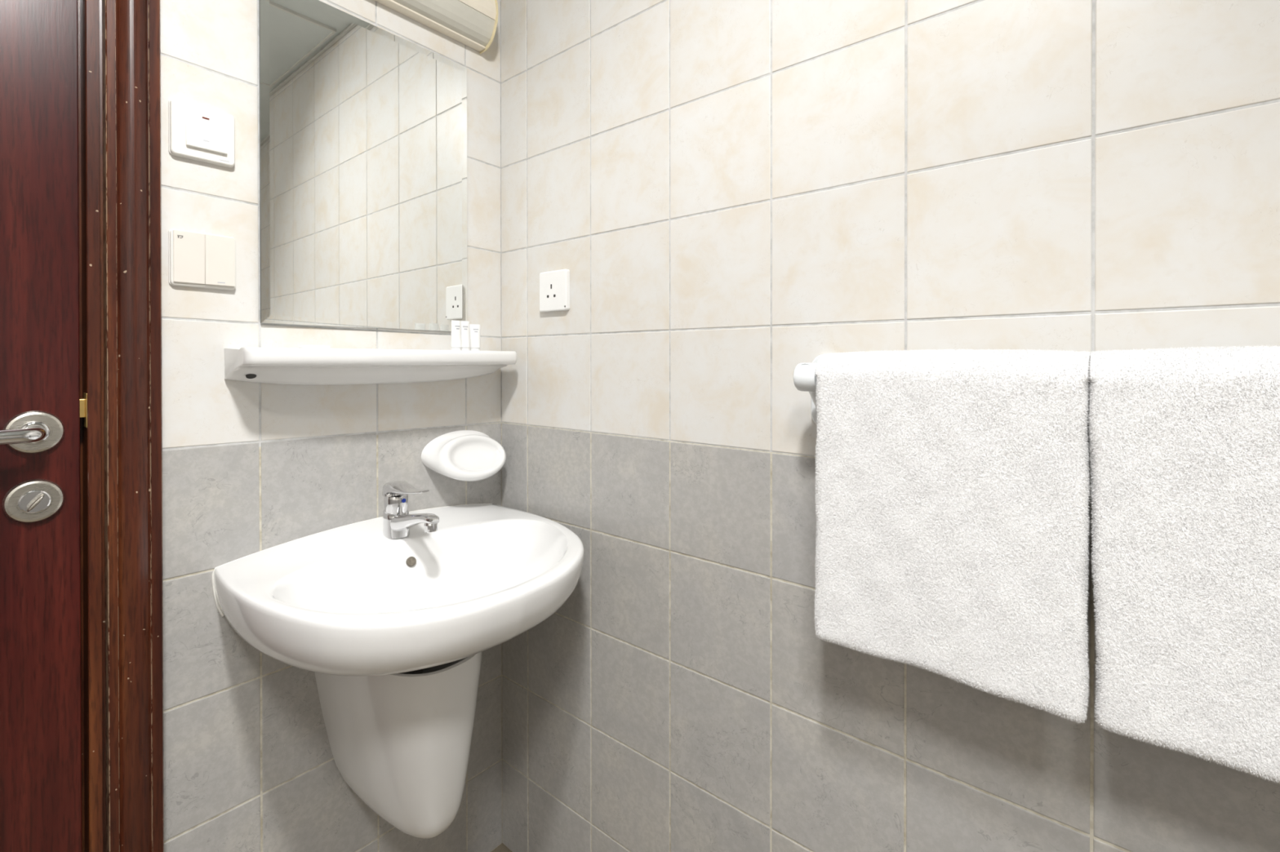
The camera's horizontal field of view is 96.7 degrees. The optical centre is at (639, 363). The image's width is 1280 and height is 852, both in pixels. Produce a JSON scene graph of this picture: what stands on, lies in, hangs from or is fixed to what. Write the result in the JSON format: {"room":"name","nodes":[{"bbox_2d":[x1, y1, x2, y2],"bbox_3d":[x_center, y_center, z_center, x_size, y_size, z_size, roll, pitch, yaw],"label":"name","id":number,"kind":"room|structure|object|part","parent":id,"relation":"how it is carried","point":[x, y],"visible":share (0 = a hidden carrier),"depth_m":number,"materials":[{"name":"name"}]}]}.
{"room":"bathroom","nodes":[
{"label":"bathroom","id":0,"kind":"room"},
{"bbox_2d":[160,0,502,851],"bbox_3d":[-0.882,0.027,0.754,0.100,2.232,1.621,0,0,40],"label":"wall","id":1,"kind":"structure","parent":0,"point":[249,468],"depth_m":0.97,"materials":[{"name":"beige tile"}]},
{"bbox_2d":[0,0,85,851],"bbox_3d":[-1.011,0.130,0.505,0.098,2.012,0.752,0,0,40],"label":"door","id":2,"kind":"structure","parent":1,"relation":"in","point":[42,407],"depth_m":0.77,"materials":[{"name":"brown wood"}]},
{"bbox_3d":[-0.823,0.092,0.697,0.052,0.018,0.134,0,0,40],"label":"lever","id":3,"kind":"part","parent":2,"relation":"part of","materials":[{"name":"silver metal"}]},
{"bbox_2d":[77,0,164,851],"bbox_3d":[-1.067,0.084,0.545,0.162,2.120,0.923,0,0,40],"label":"trim","id":4,"kind":"structure","parent":1,"relation":"attached to","point":[119,41],"depth_m":0.82,"materials":[{"name":"brown wood"}]},
{"bbox_3d":[-0.784,0.067,0.806,0.024,0.048,0.001,0,0,40],"label":"strike plate","id":5,"kind":"part","parent":4,"relation":"part of","materials":[{"name":"gold metal"}]},
{"bbox_2d":[168,98,235,168],"bbox_3d":[-0.687,-0.361,0.897,0.017,0.085,0.084,0,0,40],"label":"light switch","id":6,"kind":"object","parent":1,"relation":"attached to","point":[196,132],"visible":1,"depth_m":0.89,"materials":[{"name":"beige plastic"}]},
{"bbox_2d":[168,228,235,290],"bbox_3d":[-0.688,-0.163,0.899,0.013,0.087,0.086,0,0,40],"label":"light switch","id":7,"kind":"object","parent":1,"relation":"attached to","point":[195,259],"visible":1,"depth_m":0.89,"materials":[{"name":"beige plastic"}]},
{"bbox_2d":[258,0,467,331],"bbox_3d":[-0.513,-0.362,1.114,0.007,0.587,0.399,0,0,40],"label":"mirror","id":8,"kind":"object","parent":1,"relation":"attached to","point":[363,126],"visible":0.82,"depth_m":1.08,"materials":[{"name":"clear glass"}]},
{"bbox_2d":[223,347,516,385],"bbox_3d":[-0.461,0.008,1.083,0.130,0.066,0.515,0,0,40],"label":"shelf","id":9,"kind":"object","parent":1,"relation":"attached to","point":[278,366],"visible":1,"depth_m":1.00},
{"bbox_2d":[450,320,462,350],"bbox_3d":[-0.376,-0.055,1.165,0.022,0.065,0.021,0,0,5],"label":"toiletry tube","id":10,"kind":"object","parent":9,"relation":"on","point":[455,340],"visible":0.97,"depth_m":1.16,"materials":[{"name":"white plastic"}]},
{"bbox_2d":[461,320,469,350],"bbox_3d":[-0.368,-0.056,1.194,0.021,0.066,0.022,0,0,-16],"label":"toiletry tube","id":11,"kind":"object","parent":9,"relation":"on","point":[464,324],"visible":0.73,"depth_m":1.19,"materials":[{"name":"white plastic"}]},
{"bbox_2d":[469,324,479,351],"bbox_3d":[-0.351,-0.053,1.214,0.021,0.060,0.022,0,0,-10],"label":"toiletry tube","id":12,"kind":"object","parent":9,"relation":"on","point":[474,330],"visible":0.94,"depth_m":1.21,"materials":[{"name":"white plastic"}]},
{"bbox_2d":[211,503,584,676],"bbox_3d":[-0.342,0.392,0.980,0.448,0.175,0.552,0,0,40],"label":"basin","id":13,"kind":"object","parent":1,"relation":"attached to","point":[351,600],"visible":0.99,"depth_m":0.92,"materials":[{"name":"white ceramic"}]},
{"bbox_2d":[382,480,439,538],"bbox_3d":[-0.419,0.275,1.044,0.162,0.102,0.047,0,0,40],"label":"mixer tap","id":14,"kind":"object","parent":13,"relation":"on","point":[397,522],"visible":1,"depth_m":1.06,"materials":[{"name":"silver metal"}]},
{"bbox_3d":[-0.431,0.241,1.054,0.129,0.034,0.042,0,0,40],"label":"lever","id":15,"kind":"part","parent":14,"relation":"part of","materials":[{"name":"silver metal"}]},
{"bbox_3d":[-0.408,0.293,1.035,0.132,0.052,0.038,0,0,40],"label":"spout","id":16,"kind":"part","parent":14,"relation":"part of","materials":[{"name":"silver metal"}]},
{"bbox_2d":[315,651,482,839],"bbox_3d":[-0.409,0.653,1.036,0.272,0.333,0.248,0,0,40],"label":"pedestal","id":17,"kind":"object","parent":1,"relation":"attached to","point":[401,743],"visible":0.8,"depth_m":0.95,"materials":[{"name":"white ceramic"}]},
{"bbox_2d":[374,0,497,53],"bbox_3d":[-0.496,-0.773,1.088,0.067,0.136,0.494,0,0,40],"label":"wall lamp","id":18,"kind":"object","parent":1,"relation":"attached to","point":[473,24],"visible":1,"depth_m":1.21,"materials":[{"name":"plastic"}]},
{"bbox_2d":[421,430,506,481],"bbox_3d":[-0.367,0.200,1.234,0.082,0.101,0.184,0,0,40],"label":"soap dish","id":19,"kind":"object","parent":1,"relation":"attached to","point":[467,455],"visible":1,"depth_m":1.22,"materials":[{"name":"white ceramic"}]},
{"bbox_2d":[491,843,511,851],"bbox_3d":[-0.068,1.170,0.055,2.650,0.050,1.770,0,0,40],"label":"floor","id":20,"kind":"structure","parent":0,"point":[501,848],"depth_m":1.34,"materials":[{"name":"beige tile"}]},
{"bbox_2d":[500,0,1279,851],"bbox_3d":[0.571,0.031,0.668,2.450,2.222,0.100,0,0,40],"label":"wall","id":21,"kind":"structure","parent":0,"point":[733,196],"depth_m":0.87,"materials":[{"name":"beige tile"}]},
{"bbox_2d":[539,269,569,312],"bbox_3d":[-0.184,-0.154,1.219,0.086,0.086,0.011,0,0,40],"label":"wall socket","id":22,"kind":"object","parent":21,"relation":"attached to","point":[554,286],"visible":1,"depth_m":1.21,"materials":[{"name":"white plastic"}]},
{"bbox_2d":[793,354,1089,423],"bbox_3d":[0.507,0.042,0.595,0.717,0.108,0.094,0,0,40],"label":"towel rail","id":23,"kind":"object","parent":21,"relation":"attached to","point":[804,374],"visible":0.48,"depth_m":0.78,"materials":[{"name":"white plastic"}]},
{"bbox_3d":[0.250,0.045,0.807,0.032,0.089,0.079,0,0,40],"label":"bracket arm","id":24,"kind":"part","parent":23,"relation":"part of","materials":[{"name":"white plastic"}]},
{"bbox_3d":[0.275,0.041,0.842,0.044,0.108,0.010,0,0,40],"label":"bracket plate","id":25,"kind":"part","parent":23,"relation":"part of","materials":[{"name":"white plastic"}]},
{"bbox_2d":[813,348,1090,724],"bbox_3d":[0.358,0.174,0.683,0.288,0.383,0.077,0,0,40],"label":"hand towel","id":26,"kind":"object","parent":23,"relation":"hanging from","point":[953,489],"visible":1,"depth_m":0.64,"materials":[{"name":"fabric"}]},
{"bbox_2d":[1086,345,1279,783],"bbox_3d":[0.581,0.174,0.499,0.297,0.382,0.079,0,0,40],"label":"hand towel","id":27,"kind":"object","parent":23,"relation":"hanging from","point":[1184,442],"visible":1,"depth_m":0.52,"materials":[{"name":"fabric"}]}
]}

